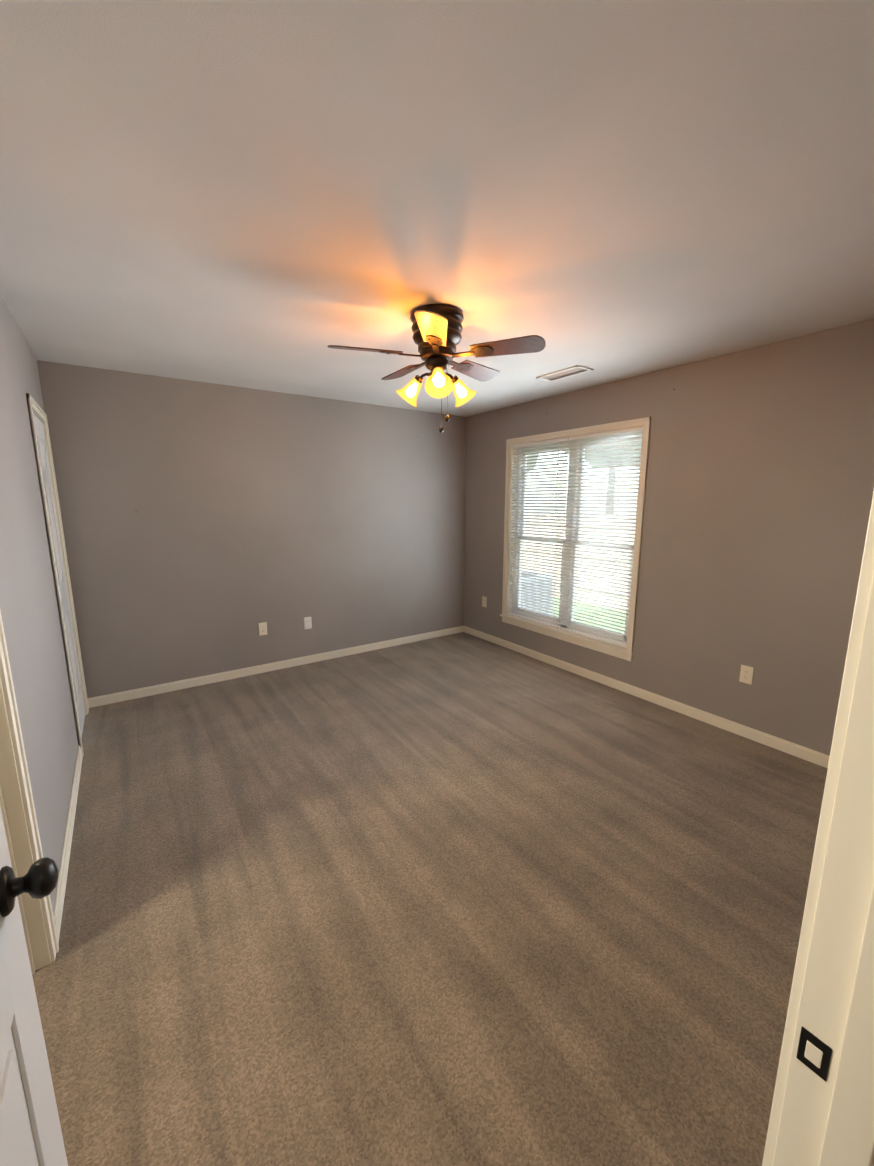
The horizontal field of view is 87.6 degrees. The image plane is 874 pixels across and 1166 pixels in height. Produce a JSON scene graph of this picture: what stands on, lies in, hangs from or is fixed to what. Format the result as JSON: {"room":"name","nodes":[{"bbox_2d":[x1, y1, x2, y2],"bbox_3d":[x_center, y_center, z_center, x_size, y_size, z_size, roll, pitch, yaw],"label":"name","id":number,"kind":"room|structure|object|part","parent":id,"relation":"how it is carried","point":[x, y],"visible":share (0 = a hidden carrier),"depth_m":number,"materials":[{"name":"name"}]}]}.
{"room":"empty bedroom","nodes":[
{"label":"empty bedroom","id":0,"kind":"room"},
{"bbox_2d":[0,295,78,909],"bbox_3d":[-1.496,0.043,1.501,0.115,2.440,4.135,-7,12,-34],"label":"wall","id":1,"kind":"structure","parent":0,"point":[32,630],"depth_m":1.95,"materials":[{"name":"grey paint"}]},
{"bbox_2d":[0,610,58,974],"bbox_3d":[-1.127,0.310,1.009,0.147,2.087,0.864,-7,12,-34],"label":"trim","id":2,"kind":"structure","parent":1,"relation":"attached to","point":[21,828],"depth_m":1.43,"materials":[{"name":"beige wood"}]},
{"bbox_2d":[26,393,88,755],"bbox_3d":[-2.418,-0.018,2.841,0.147,2.087,0.724,-7,12,-34],"label":"trim","id":3,"kind":"structure","parent":1,"relation":"attached to","point":[34,407],"depth_m":2.74,"materials":[{"name":"beige wood"}]},
{"bbox_2d":[33,413,84,738],"bbox_3d":[-2.380,0.002,2.866,0.047,2.008,0.614,-7,12,-34],"label":"closet door","id":4,"kind":"structure","parent":1,"relation":"in","point":[48,489],"depth_m":2.92,"materials":[{"name":"white wood"}]},
{"bbox_2d":[53,746,82,942],"bbox_3d":[-1.740,1.125,2.167,0.013,0.075,1.471,-7,12,-34],"label":"baseboard","id":5,"kind":"structure","parent":1,"relation":"attached to","point":[62,879],"depth_m":1.96,"materials":[{"name":"beige wood"}]},
{"bbox_2d":[37,360,465,697],"bbox_3d":[-1.180,-0.456,4.289,3.862,2.440,0.160,-7,12,-34],"label":"wall","id":6,"kind":"structure","parent":0,"point":[341,523],"depth_m":3.85,"materials":[{"name":"grey paint"}]},
{"bbox_2d":[258,622,266,635],"bbox_3d":[-1.556,0.410,4.075,0.070,0.115,0.009,-7,12,-34],"label":"duplex electrical outlet","id":7,"kind":"object","parent":6,"relation":"attached to","point":[263,628],"visible":1,"depth_m":4.07,"materials":[{"name":"beige plastic"}]},
{"bbox_2d":[87,626,464,707],"bbox_3d":[-1.152,0.725,4.403,3.570,0.075,0.030,-7,12,-34],"label":"baseboard","id":8,"kind":"structure","parent":6,"relation":"attached to","point":[197,681],"depth_m":4.08,"materials":[{"name":"beige wood"}]},
{"bbox_2d":[304,617,311,628],"bbox_3d":[-1.219,0.379,4.308,0.070,0.115,0.007,-7,12,-34],"label":"outlet plate","id":9,"kind":"object","parent":6,"relation":"attached to","point":[307,622],"visible":1,"depth_m":4.30,"materials":[{"name":"white plastic"}]},
{"bbox_2d":[32,632,827,1165],"bbox_3d":[-0.161,1.293,1.785,5.347,0.120,5.880,-7,12,-34],"label":"floor","id":10,"kind":"structure","parent":0,"point":[462,898],"depth_m":1.68,"materials":[{"name":"carpet"}]},
{"bbox_2d":[0,0,873,416],"bbox_3d":[-0.161,-1.257,1.328,5.347,0.180,5.880,-7,12,-34],"label":"ceiling","id":11,"kind":"structure","parent":0,"point":[270,194],"depth_m":1.33,"materials":[{"name":"white paint"}]},
{"bbox_2d":[328,304,545,432],"bbox_3d":[-0.019,-1.056,2.341,1.028,0.572,0.993,-7,12,-34],"label":"ceiling fan","id":12,"kind":"object","parent":11,"relation":"hanging from","point":[437,331],"visible":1,"depth_m":2.21,"materials":[{"name":"brown wood"}]},
{"bbox_2d":[536,365,593,381],"bbox_3d":[0.918,-1.512,3.297,0.170,0.011,0.380,-7,12,-34],"label":"ceiling vent","id":13,"kind":"object","parent":11,"relation":"in","point":[565,373],"visible":1,"depth_m":3.27,"materials":[{"name":"white metal"}]},
{"bbox_2d":[464,319,873,755],"bbox_3d":[2.016,-0.216,2.949,0.160,2.440,5.720,-7,12,-34],"label":"wall","id":14,"kind":"structure","parent":0,"point":[759,490],"depth_m":2.92,"materials":[{"name":"grey paint"}]},
{"bbox_2d":[482,596,486,606],"bbox_3d":[0.526,0.209,5.059,0.009,0.115,0.070,-7,12,-34],"label":"electrical outlet","id":15,"kind":"object","parent":14,"relation":"attached to","point":[484,601],"visible":1,"depth_m":5.05,"materials":[{"name":"beige plastic"}]},
{"bbox_2d":[500,417,650,660],"bbox_3d":[1.179,-0.405,4.111,0.185,1.858,1.530,-7,12,-34],"label":"window","id":16,"kind":"structure","parent":14,"relation":"in","point":[626,653],"depth_m":4.09,"materials":[{"name":"beige"}]},
{"bbox_2d":[508,427,642,647],"bbox_3d":[1.149,-0.417,4.088,0.036,1.710,1.378,-7,12,-34],"label":"window blind slats","id":17,"kind":"structure","parent":16,"relation":"attached to","point":[601,435],"depth_m":3.95,"materials":[{"name":"white plastic"}]},
{"bbox_2d":[515,433,623,596],"bbox_3d":[1.117,-0.503,4.083,0.013,1.480,1.123,-7,12,-34],"label":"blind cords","id":18,"kind":"object","parent":17,"relation":"attached to","point":[574,499],"visible":1,"depth_m":3.94,"materials":[{"name":"white plastic"}]},
{"bbox_3d":[1.222,-0.421,4.139,0.080,1.723,1.386,-7,12,-34],"label":"vinyl window frame","id":19,"kind":"part","parent":16,"relation":"part of","materials":[{"name":"white plastic"}]},
{"bbox_2d":[465,626,829,767],"bbox_3d":[1.461,0.833,3.796,0.013,0.075,4.020,-7,12,-34],"label":"baseboard","id":20,"kind":"structure","parent":14,"relation":"attached to","point":[802,752],"depth_m":3.35,"materials":[{"name":"beige wood"}]},
{"bbox_2d":[739,665,753,684],"bbox_3d":[2.007,0.595,2.957,0.009,0.115,0.070,-7,12,-34],"label":"electrical outlet","id":21,"kind":"object","parent":14,"relation":"attached to","point":[746,674],"visible":1,"depth_m":2.95,"materials":[{"name":"beige plastic"}]},
{"bbox_3d":[1.170,0.148,0.913,3.587,2.440,0.115,-7,12,-34],"label":"wall","id":22,"kind":"structure","parent":0,"visible":0},
{"bbox_2d":[0,806,67,1165],"bbox_3d":[-0.454,0.448,0.375,0.157,2.008,0.784,-7,12,-34],"label":"entry door","id":23,"kind":"structure","parent":22,"relation":"in","point":[30,1131],"depth_m":0.67,"materials":[{"name":"white wood"}]},
{"bbox_2d":[762,492,873,1165],"bbox_3d":[0.099,0.453,0.213,0.894,2.087,0.147,-7,12,-34],"label":"trim","id":24,"kind":"structure","parent":22,"relation":"attached to","point":[822,1111],"depth_m":0.45,"materials":[{"name":"beige wood"}]},
{"label":"outside","id":25,"kind":"structure","parent":0,"visible":0},
{"bbox_2d":[552,596,625,633],"bbox_3d":[18.378,-1.247,19.032,45.020,0.200,70.000,-7,12,-34],"label":"lawn","id":26,"kind":"structure","parent":25,"point":[598,619],"depth_m":8.15,"materials":[{"name":"green plant"}]},
{"bbox_2d":[521,570,553,614],"bbox_3d":[1.342,0.260,7.553,1.000,0.880,1.000,-7,12,-34],"label":"air conditioning unit","id":27,"kind":"object","parent":26,"relation":"on","point":[540,596],"depth_m":7.24,"materials":[{"name":"grey metal"}]},
{"bbox_2d":[522,513,635,611],"bbox_3d":[2.151,-0.669,10.239,0.108,1.762,30.094,-7,12,-34],"label":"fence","id":28,"kind":"object","parent":26,"relation":"on","point":[602,579],"depth_m":9.04,"materials":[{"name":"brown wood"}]},
{"bbox_2d":[527,442,640,513],"bbox_3d":[7.112,-4.510,11.431,10.651,8.903,22.851,-7,12,-34],"label":"trees","id":29,"kind":"object","parent":26,"relation":"on","point":[606,465],"depth_m":13.76,"materials":[{"name":"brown plant"}]}
]}

